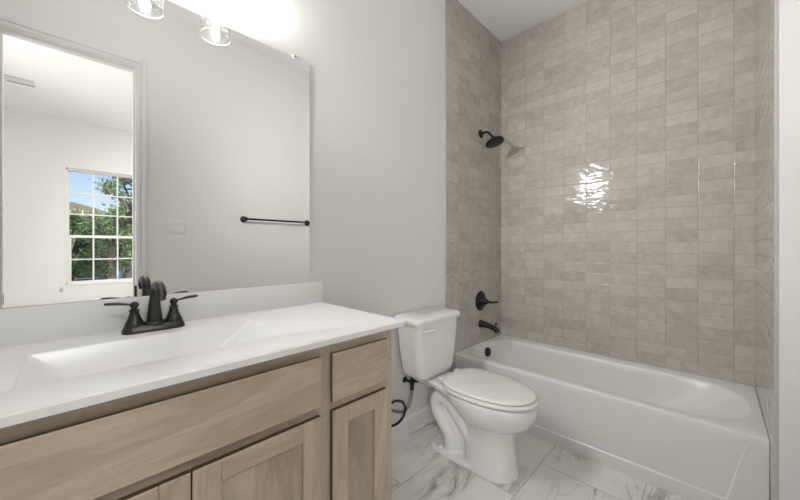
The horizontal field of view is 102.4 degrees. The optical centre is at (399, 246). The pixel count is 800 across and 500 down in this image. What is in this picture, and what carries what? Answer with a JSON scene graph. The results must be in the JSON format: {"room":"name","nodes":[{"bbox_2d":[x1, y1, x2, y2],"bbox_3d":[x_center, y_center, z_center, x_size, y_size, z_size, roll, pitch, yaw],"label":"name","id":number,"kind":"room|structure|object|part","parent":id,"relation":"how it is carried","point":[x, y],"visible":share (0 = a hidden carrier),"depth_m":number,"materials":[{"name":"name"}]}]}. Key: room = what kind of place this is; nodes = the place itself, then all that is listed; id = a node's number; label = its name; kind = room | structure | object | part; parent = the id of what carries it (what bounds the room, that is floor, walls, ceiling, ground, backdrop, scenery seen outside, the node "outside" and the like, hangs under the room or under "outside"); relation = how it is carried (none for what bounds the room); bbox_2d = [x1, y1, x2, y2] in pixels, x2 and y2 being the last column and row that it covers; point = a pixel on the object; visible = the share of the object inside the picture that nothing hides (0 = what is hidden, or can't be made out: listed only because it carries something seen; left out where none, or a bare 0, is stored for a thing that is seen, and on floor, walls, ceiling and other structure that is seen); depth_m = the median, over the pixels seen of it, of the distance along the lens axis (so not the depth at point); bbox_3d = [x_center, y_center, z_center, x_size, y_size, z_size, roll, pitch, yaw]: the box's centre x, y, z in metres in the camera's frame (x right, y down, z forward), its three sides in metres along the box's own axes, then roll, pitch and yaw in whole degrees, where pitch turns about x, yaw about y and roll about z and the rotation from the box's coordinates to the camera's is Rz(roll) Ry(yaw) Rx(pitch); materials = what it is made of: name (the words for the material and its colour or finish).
{"room":"bathroom","nodes":[
{"label":"bathroom","id":0,"kind":"room"},
{"bbox_2d":[0,0,445,423],"bbox_3d":[-0.244,-0.335,1.778,0.100,2.977,3.350,0,0,44],"label":"wall","id":1,"kind":"structure","parent":0,"point":[378,67],"depth_m":1.80,"materials":[{"name":"white paint"}]},
{"bbox_2d":[0,0,309,307],"bbox_3d":[-0.846,-0.353,1.087,0.008,1.035,1.200,0,0,44],"label":"wall mirror","id":2,"kind":"object","parent":1,"relation":"attached to","point":[143,143],"visible":1,"depth_m":1.07,"materials":[{"name":"silver mirror"}]},
{"bbox_2d":[0,281,322,346],"bbox_3d":[-0.840,0.216,1.084,0.020,0.102,1.319,0,0,44],"label":"backsplash","id":3,"kind":"structure","parent":1,"relation":"attached to","point":[39,323],"depth_m":1.02,"materials":[{"name":"white stone"}]},
{"bbox_2d":[391,376,418,426],"bbox_3d":[0.002,0.888,1.886,0.086,0.236,0.297,0,0,39],"label":"supply valve","id":4,"kind":"object","parent":1,"relation":"attached to","point":[411,381],"visible":0.9,"depth_m":1.86,"materials":[{"name":"black metal"}]},
{"bbox_2d":[391,404,433,443],"bbox_3d":[-0.035,1.104,1.909,0.014,0.100,1.036,0,0,44],"label":"baseboard","id":5,"kind":"structure","parent":1,"relation":"attached to","point":[422,416],"depth_m":2.01,"materials":[{"name":"white paint"}]},
{"bbox_2d":[446,0,500,371],"bbox_3d":[0.610,-0.335,2.575,0.011,2.977,0.817,0,0,44],"label":"tiled wall","id":6,"kind":"structure","parent":0,"point":[473,53],"depth_m":2.50,"materials":[{"name":"beige tile"}]},
{"bbox_2d":[475,291,497,310],"bbox_3d":[0.709,0.439,2.559,0.153,0.160,0.160,0,0,44],"label":"tub valve","id":7,"kind":"object","parent":6,"relation":"attached to","point":[481,301],"visible":1,"depth_m":2.57,"materials":[{"name":"black metal"}]},
{"bbox_2d":[478,320,499,333],"bbox_3d":[0.714,0.636,2.555,0.167,0.090,0.066,0,0,44],"label":"tub spout","id":8,"kind":"object","parent":6,"relation":"attached to","point":[482,324],"visible":1,"depth_m":2.54,"materials":[{"name":"black metal"}]},
{"bbox_2d":[479,130,503,147],"bbox_3d":[0.725,-0.869,2.544,0.196,0.160,0.148,0,0,44],"label":"shower head","id":9,"kind":"object","parent":6,"relation":"attached to","point":[495,141],"visible":1,"depth_m":2.52},
{"bbox_2d":[458,0,587,41],"bbox_3d":[0.389,-1.873,1.156,1.875,0.100,3.350,0,0,44],"label":"ceiling","id":10,"kind":"structure","parent":0,"point":[505,19],"depth_m":2.50,"materials":[{"name":"white paint"}]},
{"bbox_2d":[391,418,686,499],"bbox_3d":[0.370,1.214,1.175,1.820,0.120,3.350,0,0,44],"label":"floor","id":11,"kind":"structure","parent":0,"point":[547,471],"depth_m":1.60,"materials":[{"name":"tile"}]},
{"bbox_2d":[0,329,390,499],"bbox_3d":[-0.652,0.721,0.900,0.541,0.866,1.261,0,0,44],"label":"vanity cabinet","id":12,"kind":"object","parent":11,"relation":"on","point":[313,424],"visible":0.95,"depth_m":0.78,"materials":[{"name":"beige wood"}]},
{"bbox_3d":[-0.581,0.767,0.600,0.018,0.538,0.324,0,0,44],"label":"door","id":13,"kind":"part","parent":12,"relation":"part of","materials":[{"name":"beige wood"}]},
{"bbox_2d":[0,281,404,427],"bbox_3d":[-0.646,0.274,0.893,0.565,0.218,1.319,0,0,44],"label":"countertop","id":14,"kind":"structure","parent":12,"relation":"on","point":[62,357],"depth_m":0.91,"materials":[{"name":"white stone"}]},
{"bbox_2d":[104,281,197,334],"bbox_3d":[-0.792,0.185,1.031,0.185,0.161,0.186,0,0,-3],"label":"faucet","id":15,"kind":"object","parent":14,"relation":"on","point":[134,324],"visible":1,"depth_m":1.01,"materials":[{"name":"black metal"}]},
{"bbox_3d":[-0.846,0.179,0.978,0.023,0.025,0.082,0,0,44],"label":"lever","id":16,"kind":"part","parent":15,"relation":"part of","materials":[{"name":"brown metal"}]},
{"bbox_3d":[-0.825,0.217,0.999,0.049,0.055,0.049,0,0,44],"label":"handle","id":17,"kind":"part","parent":15,"relation":"part of","materials":[{"name":"brown metal"}]},
{"bbox_3d":[-0.755,0.175,1.002,0.156,0.142,0.060,0,0,44],"label":"spout","id":18,"kind":"part","parent":15,"relation":"part of","materials":[{"name":"brown metal"}]},
{"bbox_3d":[-0.754,0.217,1.072,0.049,0.055,0.049,0,0,44],"label":"handle","id":19,"kind":"part","parent":15,"relation":"part of","materials":[{"name":"brown metal"}]},
{"bbox_3d":[-0.733,0.179,1.093,0.023,0.025,0.082,0,0,44],"label":"lever","id":20,"kind":"part","parent":15,"relation":"part of","materials":[{"name":"brown metal"}]},
{"bbox_3d":[-0.351,0.767,0.835,0.018,0.538,0.326,0,0,44],"label":"door","id":21,"kind":"part","parent":12,"relation":"part of","materials":[{"name":"beige wood"}]},
{"bbox_3d":[-0.353,0.764,0.837,0.008,0.436,0.218,0,0,44],"label":"panel","id":22,"kind":"part","parent":12,"relation":"part of","materials":[{"name":"beige wood"}]},
{"bbox_3d":[-0.129,0.767,1.060,0.018,0.538,0.228,0,0,44],"label":"door","id":23,"kind":"part","parent":12,"relation":"part of","materials":[{"name":"beige wood"}]},
{"bbox_3d":[-0.129,0.398,1.060,0.018,0.148,0.228,0,0,44],"label":"drawer","id":24,"kind":"part","parent":12,"relation":"part of","materials":[{"name":"beige wood"}]},
{"bbox_3d":[-0.132,0.764,1.063,0.008,0.436,0.120,0,0,44],"label":"panel","id":25,"kind":"part","parent":12,"relation":"part of","materials":[{"name":"beige wood"}]},
{"bbox_2d":[394,307,539,484],"bbox_3d":[0.369,0.777,1.770,0.758,0.753,0.424,0,0,44],"label":"toilet","id":26,"kind":"object","parent":11,"relation":"on","point":[479,413],"visible":0.99,"depth_m":1.70,"materials":[{"name":"white ceramic"}]},
{"bbox_3d":[0.172,0.419,1.962,0.208,0.036,0.424,0,0,44],"label":"tank lid","id":27,"kind":"part","parent":26,"relation":"part of","materials":[{"name":"white ceramic"}]},
{"bbox_3d":[0.171,0.600,1.963,0.189,0.324,0.394,0,0,44],"label":"tank","id":28,"kind":"part","parent":26,"relation":"part of","materials":[{"name":"white ceramic"}]},
{"bbox_3d":[0.163,0.473,1.804,0.092,0.030,0.024,0,0,-36],"label":"flush lever","id":29,"kind":"part","parent":26,"relation":"part of","materials":[{"name":"white plastic"}]},
{"bbox_3d":[0.386,0.958,1.769,0.721,0.392,0.367,0,0,44],"label":"bowl","id":30,"kind":"part","parent":26,"relation":"part of","materials":[{"name":"white ceramic"}]},
{"bbox_3d":[0.467,0.727,1.689,0.477,0.021,0.351,0,0,44],"label":"seat lid","id":31,"kind":"part","parent":26,"relation":"part of","materials":[{"name":"white plastic"}]},
{"bbox_3d":[0.475,0.749,1.682,0.484,0.017,0.366,0,0,44],"label":"seat","id":32,"kind":"part","parent":26,"relation":"part of","materials":[{"name":"white plastic"}]},
{"bbox_2d":[455,335,768,499],"bbox_3d":[1.193,0.967,2.078,1.516,0.374,0.706,0,0,44],"label":"bathtub","id":33,"kind":"object","parent":11,"relation":"on","point":[689,436],"visible":0.84,"depth_m":1.71,"materials":[{"name":"white ceramic"}]},
{"bbox_3d":[0.700,0.836,2.554,0.024,0.073,0.072,0,0,44],"label":"overflow plate","id":34,"kind":"part","parent":33,"relation":"part of","materials":[{"name":"black metal"}]},
{"bbox_2d":[455,335,768,447],"bbox_3d":[1.193,0.935,2.078,1.516,0.310,0.706,0,0,44],"label":"basin","id":35,"kind":"object","parent":33,"relation":"in","point":[588,400],"depth_m":1.84,"materials":[{"name":"white ceramic"}]},
{"bbox_2d":[501,0,754,386],"bbox_3d":[1.443,-0.514,2.337,1.524,2.617,0.012,0,0,44],"label":"tiled wall","id":36,"kind":"structure","parent":0,"point":[628,126],"depth_m":2.19,"materials":[{"name":"beige tile"}]},
{"bbox_2d":[755,0,773,499],"bbox_3d":[1.688,-0.335,1.491,0.010,2.977,0.852,0,0,44],"label":"tiled wall","id":37,"kind":"structure","parent":0,"point":[764,9],"depth_m":1.41,"materials":[{"name":"beige tile"}]},
{"bbox_2d":[779,0,799,499],"bbox_3d":[1.744,-0.335,1.438,0.146,2.977,0.870,0,0,44],"label":"wall","id":38,"kind":"structure","parent":0,"point":[789,10],"depth_m":1.16,"materials":[{"name":"white paint"}]},
{"bbox_2d":[774,0,778,499],"bbox_3d":[1.386,-0.335,1.185,0.010,2.977,0.008,0,0,44],"label":"trim","id":39,"kind":"structure","parent":38,"relation":"attached to","point":[776,2],"depth_m":1.18,"materials":[{"name":"grey paint"}]}
]}

